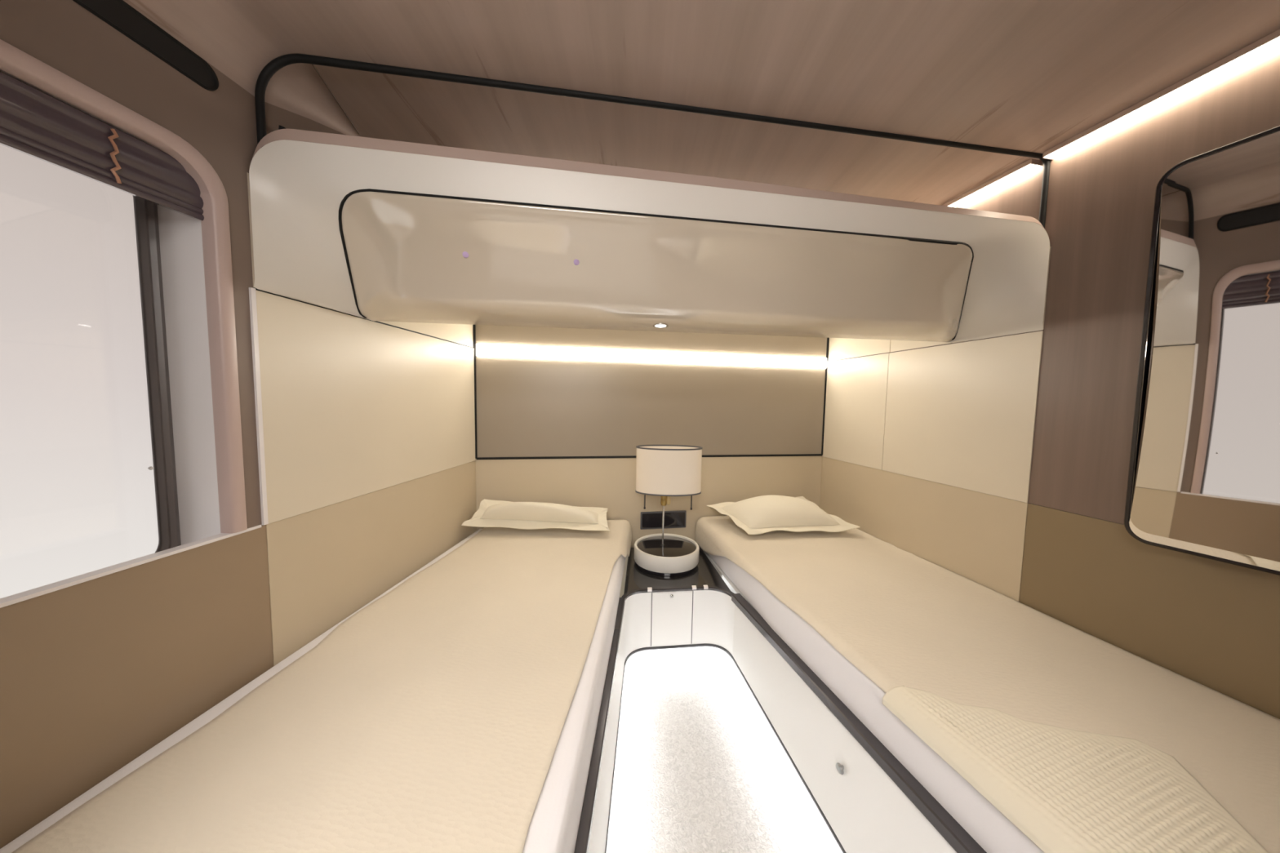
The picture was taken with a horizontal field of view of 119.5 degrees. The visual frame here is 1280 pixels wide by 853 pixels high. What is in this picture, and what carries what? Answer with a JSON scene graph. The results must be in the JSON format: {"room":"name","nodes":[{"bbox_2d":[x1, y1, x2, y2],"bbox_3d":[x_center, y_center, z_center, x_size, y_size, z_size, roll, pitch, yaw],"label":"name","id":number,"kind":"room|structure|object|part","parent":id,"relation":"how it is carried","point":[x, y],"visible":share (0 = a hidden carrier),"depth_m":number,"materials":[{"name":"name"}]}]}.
{"room":"train carriage","nodes":[
{"label":"train carriage","id":0,"kind":"room"},
{"bbox_2d":[0,0,476,848],"bbox_3d":[-0.907,0.098,0.398,0.026,1.960,2.785,1,4,5],"label":"wall","id":1,"kind":"structure","parent":0,"point":[358,433],"depth_m":0.82,"materials":[{"name":"brown laminate"}]},
{"bbox_2d":[0,39,247,552],"bbox_3d":[-0.970,-0.098,0.468,0.172,0.858,0.677,1,4,5],"label":"window","id":2,"kind":"structure","parent":1,"relation":"in","point":[184,262],"depth_m":0.77,"materials":[{"name":"brown"}]},
{"bbox_2d":[0,71,204,220],"bbox_3d":[-0.910,-0.443,0.441,0.032,0.101,0.617,1,4,5],"label":"roller blind","id":3,"kind":"object","parent":2,"relation":"attached to","point":[37,124],"visible":1,"depth_m":0.60,"materials":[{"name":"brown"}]},
{"bbox_3d":[-0.882,-0.455,0.627,0.006,0.087,0.012,1,4,5],"label":"pull cord","id":4,"kind":"part","parent":3,"relation":"part of","materials":[{"name":"orange fabric"}]},
{"bbox_2d":[0,524,261,608],"bbox_3d":[-0.949,0.289,-0.062,0.023,0.006,1.839,1,4,5],"label":"trim","id":5,"kind":"structure","parent":1,"relation":"attached to","point":[12,599],"depth_m":0.62,"materials":[{"name":"white"}]},
{"bbox_3d":[-0.957,0.698,-0.027,0.020,0.819,1.851,1,4,5],"label":"panel","id":6,"kind":"part","parent":1,"relation":"part of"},
{"bbox_2d":[72,0,218,91],"bbox_3d":[-0.879,-0.669,0.415,0.004,0.054,0.682,1,4,5],"label":"air vent","id":7,"kind":"object","parent":1,"relation":"in","point":[119,15],"visible":1,"depth_m":0.66,"materials":[{"name":"black plastic"}]},
{"bbox_2d":[271,124,285,132],"bbox_3d":[-0.833,-0.682,0.863,0.026,0.021,0.012,1,4,5],"label":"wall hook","id":8,"kind":"object","parent":1,"relation":"attached to","point":[280,127],"visible":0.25,"depth_m":0.86,"materials":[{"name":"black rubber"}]},
{"bbox_3d":[-0.823,-0.763,1.262,0.020,0.360,0.934,1,4,5],"label":"alcove panel","id":9,"kind":"part","parent":1,"relation":"part of","materials":[{"name":"brown laminate"}]},
{"bbox_3d":[-0.828,-0.462,1.283,0.020,0.244,0.934,1,4,5],"label":"alcove panel","id":10,"kind":"part","parent":1,"relation":"part of","materials":[{"name":"white plastic"}]},
{"bbox_3d":[-0.832,-0.070,1.311,0.024,0.530,0.934,1,4,5],"label":"alcove panel","id":11,"kind":"part","parent":1,"relation":"part of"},
{"bbox_3d":[-0.845,0.604,1.358,0.021,0.819,0.934,1,4,5],"label":"alcove panel","id":12,"kind":"part","parent":1,"relation":"part of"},
{"bbox_2d":[254,53,1050,228],"bbox_3d":[0.192,-0.662,0.982,2.106,0.331,0.016,0,4,-8],"label":"guard rail","id":13,"kind":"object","parent":1,"relation":"attached to","point":[274,65],"depth_m":0.91,"materials":[{"name":"black metal"}]},
{"bbox_2d":[475,324,826,597],"bbox_3d":[0.123,0.006,1.960,1.919,1.960,0.030,0,4,-10],"label":"wall","id":14,"kind":"structure","parent":0,"point":[526,407],"depth_m":1.92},
{"bbox_2d":[248,128,1049,342],"bbox_3d":[0.118,-0.544,1.441,2.102,0.443,0.965,0,4,-8],"label":"bunk","id":15,"kind":"object","parent":14,"relation":"attached to","point":[366,228],"visible":1,"depth_m":1.00,"materials":[{"name":"white plastic"}]},
{"bbox_2d":[653,323,667,328],"bbox_3d":[0.064,-0.319,1.171,0.048,0.013,0.039,1,4,0],"label":"recessed light","id":16,"kind":"object","parent":15,"relation":"attached to","point":[656,325],"visible":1,"depth_m":1.17,"materials":[{"name":"white glass"}]},
{"bbox_2d":[472,324,829,459],"bbox_3d":[0.132,-0.354,1.919,1.861,1.037,0.011,0,4,-10],"label":"trim","id":17,"kind":"structure","parent":14,"relation":"attached to","point":[473,326],"depth_m":1.89,"materials":[{"name":"black rubber"}]},
{"bbox_3d":[0.130,-0.407,1.932,1.919,1.133,0.030,0,4,-10],"label":"panel","id":18,"kind":"part","parent":14,"relation":"part of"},
{"bbox_2d":[475,343,826,368],"bbox_3d":[0.134,-0.356,1.911,1.834,0.060,0.018,0,4,-10],"label":"led strip","id":19,"kind":"object","parent":14,"relation":"attached to","point":[482,349],"visible":1,"depth_m":1.89,"materials":[{"name":"white paint"}]},
{"bbox_2d":[640,510,686,529],"bbox_3d":[0.123,0.493,1.976,0.248,0.094,0.009,0,4,-10],"label":"wall socket","id":20,"kind":"object","parent":14,"relation":"attached to","point":[673,519],"visible":0.88,"depth_m":1.97,"materials":[{"name":"grey plastic"}]},
{"bbox_2d":[123,0,1279,205],"bbox_3d":[0.323,-0.780,0.537,2.647,0.187,3.220,1,4,0],"label":"ceiling","id":21,"kind":"structure","parent":0,"point":[1033,76],"depth_m":0.84,"materials":[{"name":"brown wood"}]},
{"bbox_2d":[942,158,1041,207],"bbox_3d":[1.128,-0.836,1.553,0.038,0.016,0.854,0,4,-11],"label":"led strip","id":22,"kind":"object","parent":21,"relation":"attached to","point":[1030,164],"visible":0.41,"depth_m":1.24,"materials":[{"name":"beige plastic"}]},
{"bbox_2d":[1042,29,1279,159],"bbox_3d":[1.312,-0.764,0.573,0.038,0.016,1.093,0,4,-11],"label":"led strip","id":23,"kind":"object","parent":21,"relation":"attached to","point":[1271,42],"visible":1,"depth_m":0.87,"materials":[{"name":"beige plastic"}]},
{"bbox_2d":[606,648,842,852],"bbox_3d":[0.257,1.098,0.703,2.950,0.040,3.450,1,4,0],"label":"floor","id":24,"kind":"structure","parent":0,"point":[700,767],"depth_m":1.13,"materials":[{"name":"white carpet"}]},
{"bbox_2d":[573,597,625,852],"bbox_3d":[-0.493,0.859,1.064,0.872,0.362,1.803,1,4,0],"label":"bed base","id":25,"kind":"object","parent":24,"relation":"on","point":[593,826],"visible":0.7,"depth_m":0.89,"materials":[{"name":"white paint"}]},
{"bbox_2d":[0,528,625,852],"bbox_3d":[-0.494,0.618,1.043,0.858,0.146,1.798,1,4,0],"label":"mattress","id":26,"kind":"object","parent":25,"relation":"on","point":[553,827],"visible":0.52,"depth_m":0.68,"materials":[{"name":"white fabric"}]},
{"bbox_2d":[11,519,631,852],"bbox_3d":[-0.452,0.606,1.048,0.718,0.144,1.840,1,4,4],"label":"mattress","id":27,"kind":"object","parent":26,"relation":"on","point":[431,718],"visible":0.97,"depth_m":0.68,"materials":[{"name":"beige fabric"}]},
{"bbox_2d":[461,498,609,531],"bbox_3d":[-0.462,0.396,1.763,0.660,0.121,0.223,1,4,0],"label":"pillow","id":28,"kind":"object","parent":27,"relation":"on","point":[490,513],"visible":1,"depth_m":1.69,"materials":[{"name":"beige fabric"}]},
{"bbox_2d":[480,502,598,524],"bbox_3d":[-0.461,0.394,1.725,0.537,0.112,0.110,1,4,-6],"label":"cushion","id":29,"kind":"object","parent":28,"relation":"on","point":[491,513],"depth_m":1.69,"materials":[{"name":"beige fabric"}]},
{"bbox_3d":[-0.089,0.843,0.805,0.037,0.233,1.289,1,4,2],"label":"panel","id":30,"kind":"part","parent":25,"relation":"part of","materials":[{"name":"white paint"}]},
{"bbox_2d":[621,546,734,663],"bbox_3d":[0.156,0.827,1.737,0.498,0.354,0.595,1,4,0],"label":"nightstand","id":31,"kind":"object","parent":24,"relation":"on","point":[694,610],"visible":0.91,"depth_m":1.55,"materials":[{"name":"white paint"}]},
{"bbox_2d":[634,444,702,575],"bbox_3d":[0.130,0.369,1.768,0.309,0.560,0.303,1,4,0],"label":"table lamp","id":32,"kind":"object","parent":31,"relation":"on","point":[664,471],"visible":1,"depth_m":1.66,"materials":[{"name":"white"}]},
{"bbox_3d":[0.023,0.338,1.763,0.010,0.105,0.010,1,4,0],"label":"pull rod","id":33,"kind":"part","parent":32,"relation":"part of","materials":[{"name":"grey metal"}]},
{"bbox_3d":[0.111,0.465,1.776,0.009,0.212,0.018,1,4,0],"label":"stem","id":34,"kind":"part","parent":32,"relation":"part of","materials":[{"name":"silver metal"}]},
{"bbox_2d":[660,496,671,506],"bbox_3d":[0.121,0.332,1.762,0.048,0.087,0.032,1,4,0],"label":"socket","id":35,"kind":"object","parent":32,"relation":"attached to","point":[664,500],"depth_m":1.75,"materials":[{"name":"gold metal"}]},
{"bbox_2d":[636,535,696,556],"bbox_3d":[0.126,0.576,1.782,0.281,0.012,0.275,1,4,0],"label":"tray","id":36,"kind":"object","parent":32,"relation":"on","point":[646,545],"depth_m":1.77,"materials":[{"name":"brown metal"}]},
{"bbox_3d":[0.132,0.198,1.718,0.300,0.205,0.156,1,4,0],"label":"lamp shade","id":37,"kind":"part","parent":32,"relation":"part of","materials":[{"name":"beige fabric"}]},
{"bbox_3d":[0.243,0.342,1.763,0.010,0.105,0.010,1,4,0],"label":"pull rod","id":38,"kind":"part","parent":32,"relation":"part of","materials":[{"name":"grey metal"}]},
{"bbox_3d":[0.132,0.795,1.547,0.168,0.225,0.008,0,4,-7],"label":"door","id":39,"kind":"part","parent":31,"relation":"part of","materials":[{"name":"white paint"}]},
{"bbox_2d":[623,546,730,594],"bbox_3d":[0.156,0.660,1.730,0.441,0.012,0.585,1,4,0],"label":"countertop","id":40,"kind":"structure","parent":31,"relation":"on","point":[704,573],"depth_m":1.63,"materials":[{"name":"brown metal"}]},
{"bbox_3d":[0.151,0.675,1.506,0.466,0.013,0.096,1,4,-5],"label":"counter rail","id":41,"kind":"part","parent":31,"relation":"part of","materials":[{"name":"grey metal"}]},
{"bbox_3d":[0.148,0.798,1.512,0.471,0.233,0.100,0,4,-7],"label":"panel","id":42,"kind":"part","parent":31,"relation":"part of","materials":[{"name":"white paint"}]},
{"bbox_2d":[703,551,986,852],"bbox_3d":[0.820,0.879,1.092,0.817,0.362,2.029,0,4,-10],"label":"bed base","id":43,"kind":"object","parent":24,"relation":"on","point":[868,800],"visible":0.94,"depth_m":0.91,"materials":[{"name":"white paint"}]},
{"bbox_3d":[0.485,0.824,0.898,0.020,0.022,0.022,1,4,0],"label":"knob","id":44,"kind":"part","parent":43,"relation":"part of","materials":[{"name":"grey metal"}]},
{"bbox_3d":[0.482,0.852,0.814,0.129,0.233,1.367,0,4,-13],"label":"panel","id":45,"kind":"part","parent":43,"relation":"part of","materials":[{"name":"white paint"}]},
{"bbox_2d":[708,554,1044,852],"bbox_3d":[0.850,0.638,1.076,0.730,0.146,2.037,0,4,-11],"label":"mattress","id":46,"kind":"object","parent":43,"relation":"on","point":[990,828],"visible":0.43,"depth_m":0.83,"materials":[{"name":"white fabric"}]},
{"bbox_2d":[694,515,1279,852],"bbox_3d":[0.848,0.625,1.079,0.755,0.140,2.026,0,4,-11],"label":"mattress","id":47,"kind":"object","parent":46,"relation":"on","point":[900,617],"visible":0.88,"depth_m":0.92,"materials":[{"name":"beige fabric"}]},
{"bbox_2d":[706,494,859,534],"bbox_3d":[0.686,0.413,1.844,0.628,0.136,0.338,0,4,-10],"label":"pillow","id":48,"kind":"object","parent":47,"relation":"on","point":[761,514],"visible":1,"depth_m":1.77,"materials":[{"name":"beige fabric"}]},
{"bbox_2d":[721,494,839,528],"bbox_3d":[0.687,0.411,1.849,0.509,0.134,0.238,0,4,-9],"label":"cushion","id":49,"kind":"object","parent":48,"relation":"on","point":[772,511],"depth_m":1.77,"materials":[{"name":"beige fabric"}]},
{"bbox_2d":[882,684,1268,852],"bbox_3d":[0.733,0.605,0.539,0.406,0.048,0.553,1,4,0],"label":"throw blanket","id":50,"kind":"object","parent":47,"relation":"on","point":[1067,790],"visible":1,"depth_m":0.61,"materials":[{"name":"beige fabric"}]},
{"bbox_2d":[819,46,1279,719],"bbox_3d":[1.339,0.123,0.562,0.024,1.960,3.160,0,4,-11],"label":"wall","id":51,"kind":"structure","parent":0,"point":[1001,464],"depth_m":1.07,"materials":[{"name":"brown wood"}]},
{"bbox_3d":[1.088,-0.080,1.901,0.024,0.531,0.414,0,4,-11],"label":"alcove panel","id":52,"kind":"part","parent":51,"relation":"part of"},
{"bbox_3d":[1.096,-0.471,1.874,0.020,0.245,0.414,0,4,-11],"label":"alcove panel","id":53,"kind":"part","parent":51,"relation":"part of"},
{"bbox_3d":[1.129,0.614,1.675,0.021,0.819,0.970,0,4,-11],"label":"alcove panel","id":54,"kind":"part","parent":51,"relation":"part of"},
{"bbox_3d":[1.178,-0.045,1.424,0.024,0.531,0.554,0,4,-11],"label":"alcove panel","id":55,"kind":"part","parent":51,"relation":"part of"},
{"bbox_3d":[1.186,-0.436,1.397,0.020,0.245,0.554,0,4,-11],"label":"alcove panel","id":56,"kind":"part","parent":51,"relation":"part of","materials":[{"name":"white plastic"}]},
{"bbox_3d":[1.153,-0.753,1.580,0.020,0.360,0.970,0,4,-11],"label":"alcove panel","id":57,"kind":"part","parent":51,"relation":"part of","materials":[{"name":"beige plastic"}]},
{"bbox_3d":[1.420,0.727,0.127,0.020,0.819,2.189,0,4,-11],"label":"panel","id":58,"kind":"part","parent":51,"relation":"part of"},
{"bbox_2d":[1124,125,1279,575],"bbox_3d":[1.261,-0.143,0.716,0.080,0.873,0.383,0,4,-11],"label":"wall mirror","id":59,"kind":"object","parent":51,"relation":"attached to","point":[1203,481],"visible":1,"depth_m":0.80,"materials":[{"name":"black mirror"}]}
]}

